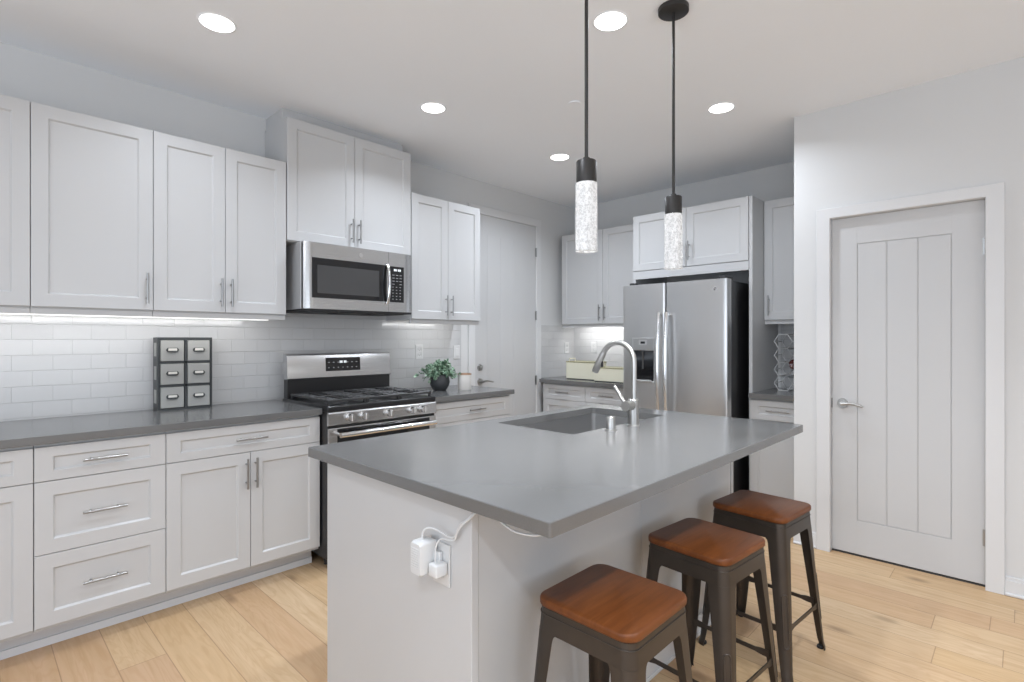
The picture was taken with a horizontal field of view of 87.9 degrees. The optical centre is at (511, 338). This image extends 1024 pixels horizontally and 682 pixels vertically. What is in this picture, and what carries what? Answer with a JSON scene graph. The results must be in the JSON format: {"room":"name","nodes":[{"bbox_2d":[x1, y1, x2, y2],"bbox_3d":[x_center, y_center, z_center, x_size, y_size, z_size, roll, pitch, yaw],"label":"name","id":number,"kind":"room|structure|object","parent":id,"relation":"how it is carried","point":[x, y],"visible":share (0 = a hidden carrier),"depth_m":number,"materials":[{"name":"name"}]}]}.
{"room":"kitchen","nodes":[
{"label":"kitchen","id":0,"kind":"room"},
{"bbox_2d":[0,42,573,411],"bbox_3d":[-2.157,-0.058,2.949,0.120,2.737,8.290,0,0,44],"label":"wall","id":1,"kind":"structure","parent":0,"point":[28,75],"depth_m":3.16,"materials":[{"name":"paint"}]},
{"bbox_2d":[0,94,29,313],"bbox_3d":[-2.426,-0.589,2.307,0.366,0.952,0.473,0,0,44],"label":"upper cabinet","id":2,"kind":"object","parent":1,"relation":"attached to","point":[14,112],"visible":1,"depth_m":2.34,"materials":[{"name":"paint"}]},
{"bbox_2d":[30,102,152,316],"bbox_3d":[-2.100,-0.589,2.645,0.366,0.952,0.464,0,0,44],"label":"upper cabinet","id":3,"kind":"object","parent":1,"relation":"attached to","point":[91,177],"visible":0.98,"depth_m":2.53,"materials":[{"name":"paint"}]},
{"bbox_2d":[152,131,285,319],"bbox_3d":[-1.702,-0.589,3.057,0.366,0.952,0.677,0,0,44],"label":"upper cabinet","id":4,"kind":"object","parent":1,"relation":"attached to","point":[219,213],"visible":0.99,"depth_m":2.92,"materials":[{"name":"paint"}]},
{"bbox_2d":[0,313,56,314],"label":"strip light","id":5,"kind":"object","parent":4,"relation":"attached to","point":[0,313],"depth_m":2.46,"materials":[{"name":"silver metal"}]},
{"bbox_2d":[62,315,96,315],"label":"strip light","id":6,"kind":"object","parent":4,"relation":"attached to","point":[62,315],"depth_m":2.58,"materials":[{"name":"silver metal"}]},
{"bbox_2d":[104,316,136,316],"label":"strip light","id":7,"kind":"object","parent":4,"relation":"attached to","point":[123,316],"depth_m":2.70,"materials":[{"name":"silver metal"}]},
{"bbox_2d":[145,317,176,317],"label":"strip light","id":8,"kind":"object","parent":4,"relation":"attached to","point":[145,317],"depth_m":2.83,"materials":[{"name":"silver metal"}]},
{"bbox_2d":[186,318,215,318],"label":"strip light","id":9,"kind":"object","parent":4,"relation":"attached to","point":[186,318],"depth_m":2.96,"materials":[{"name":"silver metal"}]},
{"bbox_2d":[0,313,460,421],"bbox_3d":[-1.591,0.111,3.443,0.008,0.600,3.297,0,0,44],"label":"backsplash","id":10,"kind":"structure","parent":1,"relation":"attached to","point":[51,366],"depth_m":2.97,"materials":[{"name":"tile"}]},
{"bbox_2d":[265,108,410,254],"bbox_3d":[-1.154,-1.009,3.631,0.374,0.832,0.898,0,0,44],"label":"upper cabinet","id":11,"kind":"object","parent":1,"relation":"attached to","point":[345,186],"visible":0.93,"depth_m":3.47,"materials":[{"name":"paint"}]},
{"bbox_2d":[286,241,410,315],"bbox_3d":[-1.108,-0.378,3.587,0.485,0.422,0.785,0,0,44],"label":"microwave","id":12,"kind":"object","parent":11,"relation":"attached to","point":[322,278],"visible":0.98,"depth_m":3.37,"materials":[{"name":"silver metal"}]},
{"bbox_2d":[416,345,422,358],"bbox_3d":[-0.751,0.106,4.302,0.009,0.116,0.072,0,0,44],"label":"wall outlet","id":13,"kind":"object","parent":1,"relation":"attached to","point":[419,348],"visible":1,"depth_m":4.30,"materials":[{"name":"grey plastic"}]},
{"bbox_2d":[386,192,479,324],"bbox_3d":[-0.600,-0.589,4.200,0.366,0.952,0.675,0,0,44],"label":"upper cabinet","id":14,"kind":"object","parent":1,"relation":"attached to","point":[445,235],"visible":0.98,"depth_m":4.07,"materials":[{"name":"paint"}]},
{"bbox_2d":[454,345,459,358],"bbox_3d":[-0.475,0.116,4.588,0.009,0.116,0.072,0,0,44],"label":"light switch","id":15,"kind":"object","parent":1,"relation":"attached to","point":[456,348],"visible":1,"depth_m":4.59,"materials":[{"name":"grey plastic"}]},
{"bbox_2d":[468,203,540,412],"bbox_3d":[-0.047,0.055,5.036,0.020,2.512,0.973,0,0,44],"label":"trim","id":16,"kind":"structure","parent":1,"relation":"attached to","point":[487,211],"depth_m":5.33,"materials":[{"name":"paint"}]},
{"bbox_2d":[475,214,536,416],"bbox_3d":[-0.025,0.087,5.019,0.070,2.424,0.835,0,0,44],"label":"door","id":17,"kind":"structure","parent":1,"relation":"in","point":[505,334],"depth_m":5.06,"materials":[{"name":"paint"}]},
{"bbox_2d":[541,325,573,377],"bbox_3d":[0.485,0.136,5.596,0.008,0.550,0.570,0,0,44],"label":"backsplash","id":18,"kind":"structure","parent":1,"relation":"attached to","point":[554,358],"depth_m":5.56,"materials":[{"name":"tile"}]},
{"bbox_2d":[565,342,568,352],"bbox_3d":[0.589,0.096,5.691,0.009,0.116,0.072,0,0,44],"label":"wall outlet","id":19,"kind":"object","parent":1,"relation":"attached to","point":[566,343],"visible":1,"depth_m":5.69,"materials":[{"name":"grey plastic"}]},
{"bbox_2d":[0,0,1023,207],"bbox_3d":[0.384,-1.476,0.498,7.180,0.100,8.290,0,0,44],"label":"ceiling","id":20,"kind":"structure","parent":0,"point":[506,74],"depth_m":2.72,"materials":[{"name":"paint"}]},
{"bbox_2d":[196,12,237,33],"bbox_3d":[-1.330,-1.423,2.395,0.164,0.004,0.164,0,0,44],"label":"recessed light","id":21,"kind":"object","parent":20,"relation":"in","point":[215,22],"visible":1,"depth_m":2.39,"materials":[{"name":"paint"}]},
{"bbox_2d":[420,102,446,113],"bbox_3d":[-0.486,-1.423,3.276,0.164,0.004,0.164,0,0,44],"label":"recessed light","id":22,"kind":"object","parent":20,"relation":"in","point":[429,107],"visible":1,"depth_m":3.27,"materials":[{"name":"paint"}]},
{"bbox_2d":[549,153,569,160],"bbox_3d":[0.375,-1.423,4.162,0.164,0.004,0.164,0,0,44],"label":"recessed light","id":23,"kind":"object","parent":20,"relation":"in","point":[560,156],"visible":1,"depth_m":4.16,"materials":[{"name":"paint"}]},
{"bbox_2d":[569,100,580,106],"bbox_3d":[0.381,-1.422,3.209,0.078,0.008,0.078,0,0,44],"label":"sprinkler cover","id":24,"kind":"object","parent":20,"relation":"attached to","point":[575,103],"visible":1,"depth_m":3.20,"materials":[{"name":"paint"}]},
{"bbox_2d":[575,0,596,252],"bbox_3d":[0.256,-0.863,1.829,0.128,1.124,0.128,0,0,44],"label":"pendant light","id":25,"kind":"object","parent":20,"relation":"hanging from","point":[586,167],"visible":1,"depth_m":1.80,"materials":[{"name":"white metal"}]},
{"bbox_2d":[592,10,628,31],"bbox_3d":[0.442,-1.423,2.381,0.164,0.004,0.164,0,0,44],"label":"recessed light","id":26,"kind":"object","parent":20,"relation":"in","point":[609,20],"visible":1,"depth_m":2.37,"materials":[{"name":"paint"}]},
{"bbox_2d":[658,0,688,269],"bbox_3d":[0.696,-0.863,2.287,0.128,1.124,0.128,0,0,44],"label":"pendant light","id":27,"kind":"object","parent":20,"relation":"hanging from","point":[670,10],"visible":1,"depth_m":2.26,"materials":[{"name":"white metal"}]},
{"bbox_2d":[707,102,735,113],"bbox_3d":[1.291,-1.423,3.276,0.164,0.004,0.164,0,0,44],"label":"recessed light","id":28,"kind":"object","parent":20,"relation":"in","point":[722,107],"visible":1,"depth_m":3.27,"materials":[{"name":"paint"}]},
{"bbox_2d":[0,536,1023,681],"bbox_3d":[0.384,1.361,0.498,7.180,0.100,8.290,0,0,44],"label":"floor","id":29,"kind":"structure","parent":0,"point":[881,621],"depth_m":2.34,"materials":[{"name":"brown wood"}]},
{"bbox_2d":[0,446,32,659],"bbox_3d":[-2.322,0.872,2.199,0.666,0.879,0.465,0,0,44],"label":"base cabinet","id":30,"kind":"object","parent":29,"relation":"on","point":[16,464],"visible":0.96,"depth_m":2.13,"materials":[{"name":"paint"}]},
{"bbox_2d":[0,399,321,448],"bbox_3d":[-1.906,0.414,2.638,0.656,0.034,1.701,0,0,44],"label":"countertop","id":31,"kind":"structure","parent":30,"relation":"on","point":[41,431],"depth_m":2.55,"materials":[{"name":"grey stone"}]},
{"bbox_2d":[153,337,211,411],"bbox_3d":[-1.869,0.195,3.020,0.116,0.405,0.271,0,0,44],"label":"drawer organizer","id":32,"kind":"object","parent":31,"relation":"on","point":[182,366],"visible":1,"depth_m":2.98,"materials":[{"name":"grey metal"}]},
{"bbox_2d":[31,431,165,650],"bbox_3d":[-2.000,0.872,2.533,0.666,0.879,0.463,0,0,44],"label":"base cabinet","id":33,"kind":"object","parent":29,"relation":"on","point":[99,505],"visible":0.96,"depth_m":2.31,"materials":[{"name":"paint"}]},
{"bbox_2d":[160,415,319,609],"bbox_3d":[-1.576,0.872,2.972,0.666,0.879,0.758,0,0,44],"label":"base cabinet","id":34,"kind":"object","parent":29,"relation":"on","point":[243,499],"visible":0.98,"depth_m":2.73,"materials":[{"name":"paint"}]},
{"bbox_2d":[283,352,436,564],"bbox_3d":[-0.972,0.704,3.452,0.708,1.215,0.762,0,0,44],"label":"gas range","id":35,"kind":"object","parent":29,"relation":"on","point":[353,392],"visible":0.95,"depth_m":3.38,"materials":[{"name":"silver metal"}]},
{"bbox_2d":[283,394,434,412],"bbox_3d":[-0.992,0.399,3.472,0.612,0.034,0.762,0,0,44],"label":"cooktop","id":36,"kind":"object","parent":35,"relation":"in","point":[412,400],"depth_m":3.24,"materials":[{"name":"black metal"}]},
{"bbox_2d":[434,394,509,427],"bbox_3d":[-0.501,0.872,4.087,0.666,0.879,0.792,0,0,44],"label":"base cabinet","id":37,"kind":"object","parent":29,"relation":"on","point":[454,412],"visible":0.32,"depth_m":3.87,"materials":[{"name":"paint"}]},
{"bbox_2d":[410,385,514,401],"bbox_3d":[-0.499,0.414,4.097,0.656,0.034,0.816,0,0,44],"label":"countertop","id":38,"kind":"structure","parent":37,"relation":"on","point":[451,393],"depth_m":3.99,"materials":[{"name":"grey stone"}]},
{"bbox_2d":[414,358,460,390],"bbox_3d":[-0.558,0.274,4.099,0.315,0.246,0.317,0,0,24],"label":"potted plant","id":39,"kind":"object","parent":38,"relation":"on","point":[439,371],"visible":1,"depth_m":4.05,"materials":[{"name":"green plant"}]},
{"bbox_2d":[458,373,470,389],"bbox_3d":[-0.370,0.333,4.139,0.108,0.128,0.108,0,0,44],"label":"jar candle","id":40,"kind":"object","parent":38,"relation":"on","point":[464,379],"visible":0.98,"depth_m":4.09,"materials":[{"name":"white wax"}]},
{"bbox_2d":[327,462,732,681],"bbox_3d":[0.217,0.872,2.285,0.800,0.879,1.739,0,0,44],"label":"kitchen island","id":41,"kind":"object","parent":29,"relation":"on","point":[387,622],"visible":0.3,"depth_m":1.65,"materials":[{"name":"paint"}]},
{"bbox_2d":[433,539,450,587],"bbox_3d":[-0.195,0.621,1.468,0.072,0.116,0.009,0,0,44],"label":"wall outlet","id":42,"kind":"object","parent":41,"relation":"attached to","point":[445,548],"visible":0.6,"depth_m":1.45,"materials":[{"name":"grey plastic"}]},
{"bbox_2d":[437,549,444,561],"bbox_3d":[-0.196,0.600,1.467,0.034,0.030,0.005,0,0,44],"label":"receptacle","id":43,"kind":"object","parent":42,"relation":"attached to","point":[443,550],"depth_m":1.46,"materials":[{"name":"grey plastic"}]},
{"bbox_2d":[429,513,475,578],"bbox_3d":[-0.121,0.539,1.379,0.244,0.208,0.042,0,0,38],"label":"charger","id":44,"kind":"object","parent":41,"relation":"attached to","point":[437,569],"visible":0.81,"depth_m":1.43,"materials":[{"name":"grey plastic"}]},
{"bbox_2d":[411,513,539,576],"bbox_3d":[-0.084,0.538,1.338,0.458,0.214,0.065,0,0,39],"label":"power adapter","id":45,"kind":"object","parent":41,"relation":"attached to","point":[423,548],"visible":0.77,"depth_m":1.44,"materials":[{"name":"grey plastic"}]},
{"bbox_2d":[308,404,802,537],"bbox_3d":[0.300,0.414,2.201,1.155,0.034,1.825,0,0,44],"label":"island countertop","id":46,"kind":"structure","parent":41,"relation":"on","point":[548,484],"depth_m":1.76,"materials":[{"name":"grey stone"}]},
{"bbox_2d":[521,413,643,433],"bbox_3d":[0.360,0.537,2.635,0.490,0.212,0.818,0,0,44],"label":"sink","id":47,"kind":"object","parent":46,"relation":"in","point":[588,422],"visible":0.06,"depth_m":2.95,"materials":[{"name":"silver metal"}]},
{"bbox_2d":[605,416,616,430],"bbox_3d":[0.428,0.367,2.299,0.049,0.060,0.049,0,0,44],"label":"air gap cap","id":48,"kind":"object","parent":46,"relation":"on","point":[610,420],"visible":1,"depth_m":2.28,"materials":[{"name":"silver metal"}]},
{"bbox_2d":[592,340,639,425],"bbox_3d":[0.471,0.202,2.485,0.255,0.391,0.098,0,0,44],"label":"kitchen faucet","id":49,"kind":"object","parent":46,"relation":"on","point":[632,405],"visible":1,"depth_m":2.42,"materials":[{"name":"silver metal"}]},
{"bbox_2d":[543,383,622,411],"bbox_3d":[0.867,0.872,5.156,0.982,0.879,0.656,0,0,44],"label":"base cabinet","id":50,"kind":"object","parent":29,"relation":"on","point":[556,396],"visible":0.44,"depth_m":5.01,"materials":[{"name":"paint"}]},
{"bbox_2d":[539,376,622,387],"bbox_3d":[0.837,0.414,5.186,1.068,0.034,0.656,0,0,44],"label":"countertop","id":51,"kind":"structure","parent":50,"relation":"on","point":[560,379],"depth_m":4.98,"materials":[{"name":"grey stone"}]},
{"bbox_2d":[566,358,606,380],"bbox_3d":[0.730,0.294,5.229,0.352,0.205,0.209,0,0,44],"label":"storage basket","id":52,"kind":"object","parent":51,"relation":"on","point":[580,370],"visible":0.67,"depth_m":5.16,"materials":[{"name":"beige fabric"}]},
{"bbox_2d":[594,366,622,382],"bbox_3d":[0.957,0.314,4.892,0.367,0.165,0.200,0,0,44],"label":"storage basket","id":53,"kind":"object","parent":51,"relation":"on","point":[612,374],"visible":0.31,"depth_m":4.83,"materials":[{"name":"beige"}]},
{"bbox_2d":[534,564,692,681],"bbox_3d":[0.278,1.006,1.458,0.384,0.610,0.384,0,0,44],"label":"bar stool","id":54,"kind":"object","parent":29,"relation":"on","point":[622,619],"visible":1,"depth_m":1.40,"materials":[{"name":"brown wood"}]},
{"bbox_2d":[623,276,748,492],"bbox_3d":[1.477,0.428,4.338,0.858,1.765,0.905,0,0,44],"label":"refrigerator","id":55,"kind":"object","parent":29,"relation":"on","point":[689,340],"visible":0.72,"depth_m":4.00,"materials":[{"name":"silver metal"}]},
{"bbox_2d":[633,196,777,489],"bbox_3d":[1.606,0.123,4.484,1.010,2.376,0.614,0,0,44],"label":"upper cabinet","id":56,"kind":"object","parent":29,"relation":"on","point":[726,235],"visible":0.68,"depth_m":4.13,"materials":[{"name":"paint"}]},
{"bbox_2d":[646,518,777,681],"bbox_3d":[0.689,1.006,1.884,0.384,0.610,0.384,0,0,-41],"label":"bar stool","id":57,"kind":"object","parent":29,"relation":"on","point":[720,556],"visible":0.75,"depth_m":1.81,"materials":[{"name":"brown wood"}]},
{"bbox_2d":[699,490,825,681],"bbox_3d":[1.067,1.006,2.270,0.384,0.610,0.384,0,0,-41],"label":"bar stool","id":58,"kind":"object","parent":29,"relation":"on","point":[777,519],"visible":0.76,"depth_m":2.17,"materials":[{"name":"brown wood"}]},
{"bbox_2d":[750,398,793,499],"bbox_3d":[2.088,0.872,3.978,0.380,0.879,0.656,0,0,44],"label":"base cabinet","id":59,"kind":"object","parent":29,"relation":"on","point":[771,467],"visible":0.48,"depth_m":3.79,"materials":[{"name":"paint"}]},
{"bbox_2d":[748,387,793,400],"bbox_3d":[2.090,0.414,3.980,0.384,0.034,0.652,0,0,44],"label":"countertop","id":60,"kind":"structure","parent":59,"relation":"on","point":[774,393],"depth_m":3.84,"materials":[{"name":"grey stone"}]},
{"bbox_2d":[774,334,793,390],"bbox_3d":[2.204,0.180,4.057,0.324,0.435,0.187,0,0,44],"label":"rack","id":61,"kind":"object","parent":60,"relation":"on","point":[785,348],"visible":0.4,"depth_m":4.09,"materials":[{"name":"silver metal"}]},
{"bbox_2d":[789,359,793,368],"bbox_3d":[2.221,0.192,4.092,0.075,0.075,0.298,0,0,44],"label":"wine bottle","id":62,"kind":"object","parent":61,"relation":"in","point":[791,363],"visible":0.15,"depth_m":4.00,"materials":[{"name":"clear glass"}]},
{"bbox_2d":[574,162,793,386],"bbox_3d":[1.613,-0.058,4.989,2.474,2.737,0.120,0,0,44],"label":"wall","id":63,"kind":"structure","parent":0,"point":[773,182],"depth_m":4.74,"materials":[{"name":"paint"}]},
{"bbox_2d":[591,341,596,351],"bbox_3d":[0.866,0.086,5.608,0.072,0.116,0.009,0,0,44],"label":"wall outlet","id":64,"kind":"object","parent":63,"relation":"attached to","point":[593,343],"visible":1,"depth_m":5.61,"materials":[{"name":"grey plastic"}]},
{"bbox_2d":[562,224,632,327],"bbox_3d":[0.969,-0.589,5.263,0.982,0.952,0.361,0,0,44],"label":"upper cabinet","id":65,"kind":"object","parent":63,"relation":"attached to","point":[592,283],"visible":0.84,"depth_m":5.18,"materials":[{"name":"paint"}]},
{"bbox_2d":[574,327,622,366],"bbox_3d":[1.069,0.136,5.424,1.072,0.550,0.008,0,0,44],"label":"backsplash","id":66,"kind":"structure","parent":63,"relation":"attached to","point":[583,337],"depth_m":5.57,"materials":[{"name":"tile"}]},
{"bbox_2d":[764,197,793,323],"bbox_3d":[2.191,-0.589,4.084,0.382,0.952,0.361,0,0,44],"label":"upper cabinet","id":67,"kind":"object","parent":63,"relation":"attached to","point":[778,213],"visible":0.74,"depth_m":4.04,"materials":[{"name":"paint"}]},
{"bbox_2d":[781,324,793,387],"bbox_3d":[2.327,0.136,4.210,0.364,0.550,0.008,0,0,44],"label":"backsplash","id":68,"kind":"structure","parent":63,"relation":"attached to","point":[785,328],"depth_m":4.30,"materials":[{"name":"tile"}]},
{"bbox_2d":[794,56,1023,579],"bbox_3d":[3.789,-0.058,2.161,4.586,2.737,0.928,0,0,44],"label":"wall","id":69,"kind":"structure","parent":0,"point":[965,129],"depth_m":2.97,"materials":[{"name":"paint"}]},
{"bbox_2d":[793,532,815,548],"bbox_3d":[1.856,1.263,3.364,0.132,0.096,0.024,0,0,44],"label":"baseboard","id":70,"kind":"structure","parent":69,"relation":"attached to","point":[796,539],"depth_m":3.38,"materials":[{"name":"paint"}]},
{"bbox_2d":[832,199,984,584],"bbox_3d":[2.236,0.281,3.034,0.726,2.036,0.097,0,0,44],"label":"door","id":71,"kind":"structure","parent":69,"relation":"in","point":[908,286],"depth_m":3.02,"materials":[{"name":"paint"}]},
{"bbox_2d":[832,548,984,586],"bbox_3d":[2.268,1.308,3.074,0.720,0.006,0.070,0,0,44],"label":"trim","id":72,"kind":"structure","parent":69,"relation":"attached to","point":[900,565],"depth_m":3.02,"materials":[{"name":"grey wood"}]},
{"bbox_2d":[816,182,1004,594],"bbox_3d":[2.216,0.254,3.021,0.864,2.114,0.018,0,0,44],"label":"trim","id":73,"kind":"structure","parent":69,"relation":"attached to","point":[994,194],"depth_m":2.76,"materials":[{"name":"paint"}]},
{"bbox_2d":[1005,576,1023,599],"bbox_3d":[3.774,1.263,1.514,3.470,0.096,0.024,0,0,44],"label":"baseboard","id":74,"kind":"structure","parent":69,"relation":"attached to","point":[1014,587],"depth_m":2.69,"materials":[{"name":"paint"}]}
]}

